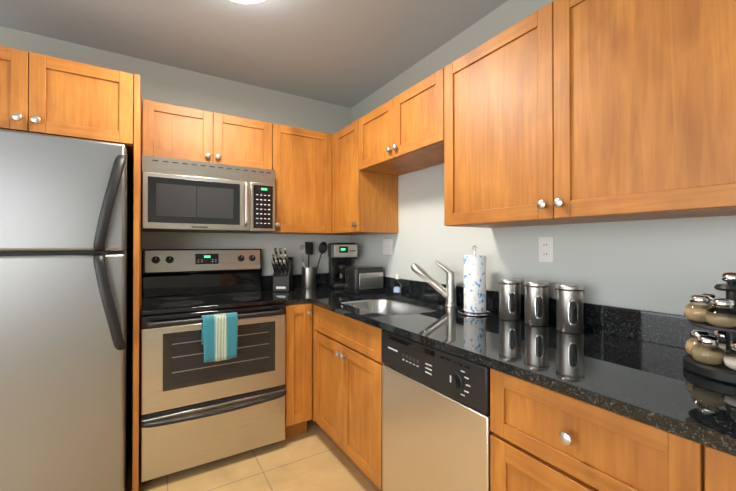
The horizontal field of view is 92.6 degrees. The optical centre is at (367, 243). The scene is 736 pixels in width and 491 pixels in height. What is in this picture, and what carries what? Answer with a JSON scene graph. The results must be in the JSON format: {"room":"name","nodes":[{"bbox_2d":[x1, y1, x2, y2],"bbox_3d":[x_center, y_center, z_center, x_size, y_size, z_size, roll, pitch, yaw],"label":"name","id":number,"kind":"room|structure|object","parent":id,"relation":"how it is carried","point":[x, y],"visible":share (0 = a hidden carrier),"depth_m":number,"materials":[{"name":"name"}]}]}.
{"room":"kitchen","nodes":[
{"label":"kitchen","id":0,"kind":"room"},
{"bbox_2d":[0,26,350,438],"bbox_3d":[-1.584,0.025,2.325,3.500,2.490,0.100,0,0,-32],"label":"wall","id":1,"kind":"structure","parent":0,"point":[163,83],"depth_m":2.56,"materials":[{"name":"paint"}]},
{"bbox_2d":[0,46,133,168],"bbox_3d":[-1.665,-0.667,1.809,0.785,0.354,0.694,0,0,-32],"label":"upper cabinet","id":2,"kind":"object","parent":1,"relation":"attached to","point":[44,94],"visible":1,"depth_m":1.61,"materials":[{"name":"brown wood"}]},
{"bbox_2d":[142,99,271,169],"bbox_3d":[-1.068,-0.671,2.373,0.761,0.340,0.364,0,0,-32],"label":"upper cabinet","id":3,"kind":"object","parent":1,"relation":"attached to","point":[178,132],"visible":0.73,"depth_m":2.22,"materials":[{"name":"brown wood"}]},
{"bbox_2d":[142,155,275,233],"bbox_3d":[-1.042,-0.288,2.329,0.760,0.418,0.462,0,0,-32],"label":"microwave","id":4,"kind":"object","parent":3,"relation":"attached to","point":[180,195],"visible":1,"depth_m":2.15,"materials":[{"name":"grey metal"}]},
{"bbox_2d":[261,123,331,234],"bbox_3d":[-0.549,-0.458,2.693,0.456,0.762,0.364,0,0,-32],"label":"upper cabinet","id":5,"kind":"object","parent":1,"relation":"attached to","point":[301,162],"visible":0.94,"depth_m":2.57,"materials":[{"name":"brown wood"}]},
{"bbox_2d":[126,419,378,490],"bbox_3d":[-0.425,1.289,0.447,3.500,0.060,4.500,0,0,-32],"label":"floor","id":6,"kind":"structure","parent":0,"point":[314,457],"depth_m":1.95,"materials":[{"name":"tile"}]},
{"bbox_2d":[0,129,131,490],"bbox_3d":[-1.643,0.390,1.747,0.767,1.753,0.756,0,0,-32],"label":"fridge","id":7,"kind":"object","parent":6,"relation":"on","point":[65,298],"visible":1,"depth_m":1.57,"materials":[{"name":"grey metal"}]},
{"bbox_2d":[132,74,141,490],"bbox_3d":[-1.327,0.213,2.032,0.025,2.111,0.663,0,0,-32],"label":"panel","id":8,"kind":"object","parent":6,"relation":"on","point":[137,262],"visible":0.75,"depth_m":1.75,"materials":[{"name":"brown wood"}]},
{"bbox_2d":[140,249,286,481],"bbox_3d":[-0.966,0.653,2.201,0.760,1.232,0.710,0,0,-32],"label":"range","id":9,"kind":"object","parent":6,"relation":"on","point":[212,364],"visible":1,"depth_m":2.00,"materials":[{"name":"grey metal"}]},
{"bbox_2d":[201,312,237,361],"bbox_3d":[-0.811,0.508,1.927,0.176,0.245,0.079,0,0,-32],"label":"towel","id":10,"kind":"object","parent":9,"relation":"hanging from","point":[219,330],"depth_m":1.90,"materials":[{"name":"teal fabric"}]},
{"bbox_2d":[285,303,311,438],"bbox_3d":[-0.592,0.830,2.492,0.180,0.882,0.648,0,0,-32],"label":"base cabinet","id":11,"kind":"object","parent":6,"relation":"on","point":[298,378],"visible":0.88,"depth_m":2.25,"materials":[{"name":"brown wood"}]},
{"bbox_2d":[312,304,315,422],"bbox_3d":[-0.234,0.831,2.684,0.618,0.882,0.698,0,0,-32],"label":"base cabinet","id":12,"kind":"object","parent":6,"relation":"on","point":[313,306],"depth_m":2.29,"materials":[{"name":"brown wood"}]},
{"bbox_2d":[261,260,735,455],"bbox_3d":[0.319,0.336,1.618,0.803,0.492,3.098,0,0,-32],"label":"countertop","id":13,"kind":"structure","parent":12,"relation":"on","point":[627,362],"depth_m":1.18,"materials":[{"name":"stone"}]},
{"bbox_2d":[271,248,292,291],"bbox_3d":[-0.642,0.193,2.622,0.121,0.327,0.259,0,0,-2],"label":"knife block","id":14,"kind":"object","parent":13,"relation":"on","point":[282,266],"visible":1,"depth_m":2.59,"materials":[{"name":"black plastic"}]},
{"bbox_2d":[300,242,327,289],"bbox_3d":[-0.436,0.171,2.816,0.225,0.374,0.124,0,0,-32],"label":"utensil holder","id":15,"kind":"object","parent":13,"relation":"on","point":[308,277],"visible":1,"depth_m":2.76,"materials":[{"name":"silver metal"}]},
{"bbox_2d":[328,243,356,288],"bbox_3d":[-0.220,0.176,2.909,0.206,0.365,0.225,0,0,-20],"label":"coffee maker","id":16,"kind":"object","parent":13,"relation":"on","point":[341,256],"visible":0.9,"depth_m":2.83,"materials":[{"name":"black plastic"}]},
{"bbox_2d":[344,266,384,293],"bbox_3d":[-0.032,0.263,2.607,0.293,0.188,0.169,0,0,-38],"label":"toaster","id":17,"kind":"object","parent":13,"relation":"on","point":[363,279],"visible":1,"depth_m":2.53,"materials":[{"name":"black plastic"}]},
{"bbox_2d":[393,274,401,295],"bbox_3d":[0.202,0.282,2.412,0.065,0.147,0.042,0,0,28],"label":"soap bottle","id":18,"kind":"object","parent":13,"relation":"on","point":[397,288],"visible":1,"depth_m":2.40,"materials":[{"name":"clear plastic"}]},
{"bbox_2d":[411,260,456,306],"bbox_3d":[0.377,0.223,2.020,0.262,0.262,0.068,0,0,18],"label":"faucet","id":19,"kind":"object","parent":13,"relation":"on","point":[450,292],"depth_m":1.99,"materials":[{"name":"silver metal"}]},
{"bbox_2d":[458,245,491,315],"bbox_3d":[0.538,0.180,1.774,0.165,0.342,0.165,0,0,-32],"label":"paper towel holder","id":20,"kind":"object","parent":13,"relation":"on","point":[474,284],"visible":0.98,"depth_m":1.73,"materials":[{"name":"white paper"}]},
{"bbox_2d":[498,278,520,320],"bbox_3d":[0.661,0.258,1.642,0.100,0.185,0.100,0,0,8],"label":"canister","id":21,"kind":"object","parent":13,"relation":"on","point":[509,299],"visible":1,"depth_m":1.60,"materials":[{"name":"silver metal"}]},
{"bbox_2d":[524,281,548,326],"bbox_3d":[0.732,0.258,1.529,0.100,0.185,0.100,0,0,12],"label":"canister","id":22,"kind":"object","parent":13,"relation":"on","point":[536,305],"visible":1,"depth_m":1.49,"materials":[{"name":"silver metal"}]},
{"bbox_2d":[555,284,583,333],"bbox_3d":[0.807,0.257,1.407,0.100,0.185,0.100,0,0,16],"label":"canister","id":23,"kind":"object","parent":13,"relation":"on","point":[569,310],"visible":1,"depth_m":1.37,"materials":[{"name":"silver metal"}]},
{"bbox_2d":[683,272,735,384],"bbox_3d":[0.966,0.211,0.933,0.196,0.272,0.196,0,0,-42],"label":"spice rack","id":24,"kind":"object","parent":13,"relation":"on","point":[709,356],"visible":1,"depth_m":0.92,"materials":[{"name":"beige glass"}]},
{"bbox_2d":[316,305,383,490],"bbox_3d":[0.111,0.828,2.127,0.618,0.882,0.808,0,0,-32],"label":"base cabinet","id":25,"kind":"object","parent":6,"relation":"on","point":[347,363],"depth_m":1.88,"materials":[{"name":"brown wood"}]},
{"bbox_2d":[382,329,493,490],"bbox_3d":[0.458,0.826,1.510,0.618,0.878,0.604,0,0,-32],"label":"dishwasher","id":26,"kind":"object","parent":6,"relation":"on","point":[436,432],"visible":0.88,"depth_m":1.33,"materials":[{"name":"grey metal"}]},
{"bbox_2d":[490,368,704,490],"bbox_3d":[0.763,0.821,1.045,0.648,0.882,0.500,0,0,-32],"label":"base cabinet","id":27,"kind":"object","parent":6,"relation":"on","point":[543,438],"visible":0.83,"depth_m":0.89,"materials":[{"name":"brown wood"}]},
{"bbox_2d":[705,445,735,490],"bbox_3d":[1.054,0.819,0.576,0.648,0.882,0.600,0,0,-32],"label":"base cabinet","id":28,"kind":"object","parent":6,"relation":"on","point":[720,470],"visible":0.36,"depth_m":0.66,"materials":[{"name":"brown wood"}]},
{"bbox_2d":[0,0,507,107],"bbox_3d":[-0.425,-1.271,0.462,3.500,0.080,4.500,0,0,-32],"label":"ceiling","id":29,"kind":"structure","parent":0,"point":[348,53],"depth_m":2.05,"materials":[{"name":"grey paint"}]},
{"bbox_2d":[232,0,262,2],"bbox_3d":[-0.571,-1.166,1.542,0.394,0.115,0.394,0,0,-32],"label":"dome ceiling light","id":30,"kind":"object","parent":29,"relation":"attached to","point":[247,1],"visible":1,"depth_m":1.64,"materials":[{"name":"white glass"}]},
{"bbox_2d":[351,0,735,315],"bbox_3d":[1.046,0.019,1.307,0.100,2.490,4.400,0,0,-32],"label":"wall","id":31,"kind":"structure","parent":0,"point":[670,266],"depth_m":1.61,"materials":[{"name":"paint"}]},
{"bbox_2d":[318,119,397,234],"bbox_3d":[-0.123,-0.457,2.753,0.364,0.762,0.712,0,0,-32],"label":"upper cabinet","id":32,"kind":"object","parent":31,"relation":"attached to","point":[364,203],"visible":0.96,"depth_m":2.49,"materials":[{"name":"brown wood"}]},
{"bbox_2d":[383,239,391,254],"bbox_3d":[0.146,0.027,2.655,0.009,0.116,0.118,0,0,-32],"label":"switch plate","id":33,"kind":"object","parent":31,"relation":"attached to","point":[387,246],"visible":1,"depth_m":2.65,"materials":[{"name":"white plastic"}]},
{"bbox_2d":[359,68,443,175],"bbox_3d":[0.278,-0.667,2.106,0.364,0.350,0.808,0,0,-32],"label":"upper cabinet","id":34,"kind":"object","parent":31,"relation":"attached to","point":[402,133],"visible":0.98,"depth_m":1.98,"materials":[{"name":"brown wood"}]},
{"bbox_2d":[538,237,553,262],"bbox_3d":[0.805,0.028,1.593,0.007,0.116,0.072,0,0,-32],"label":"electrical outlet plate","id":35,"kind":"object","parent":31,"relation":"attached to","point":[546,249],"visible":1,"depth_m":1.59,"materials":[{"name":"white plastic"}]},
{"bbox_2d":[444,0,735,227],"bbox_3d":[0.774,-0.466,1.305,0.364,0.762,1.070,0,0,-32],"label":"upper cabinet","id":36,"kind":"object","parent":31,"relation":"attached to","point":[557,112],"visible":1,"depth_m":1.12,"materials":[{"name":"brown wood"}]}
]}

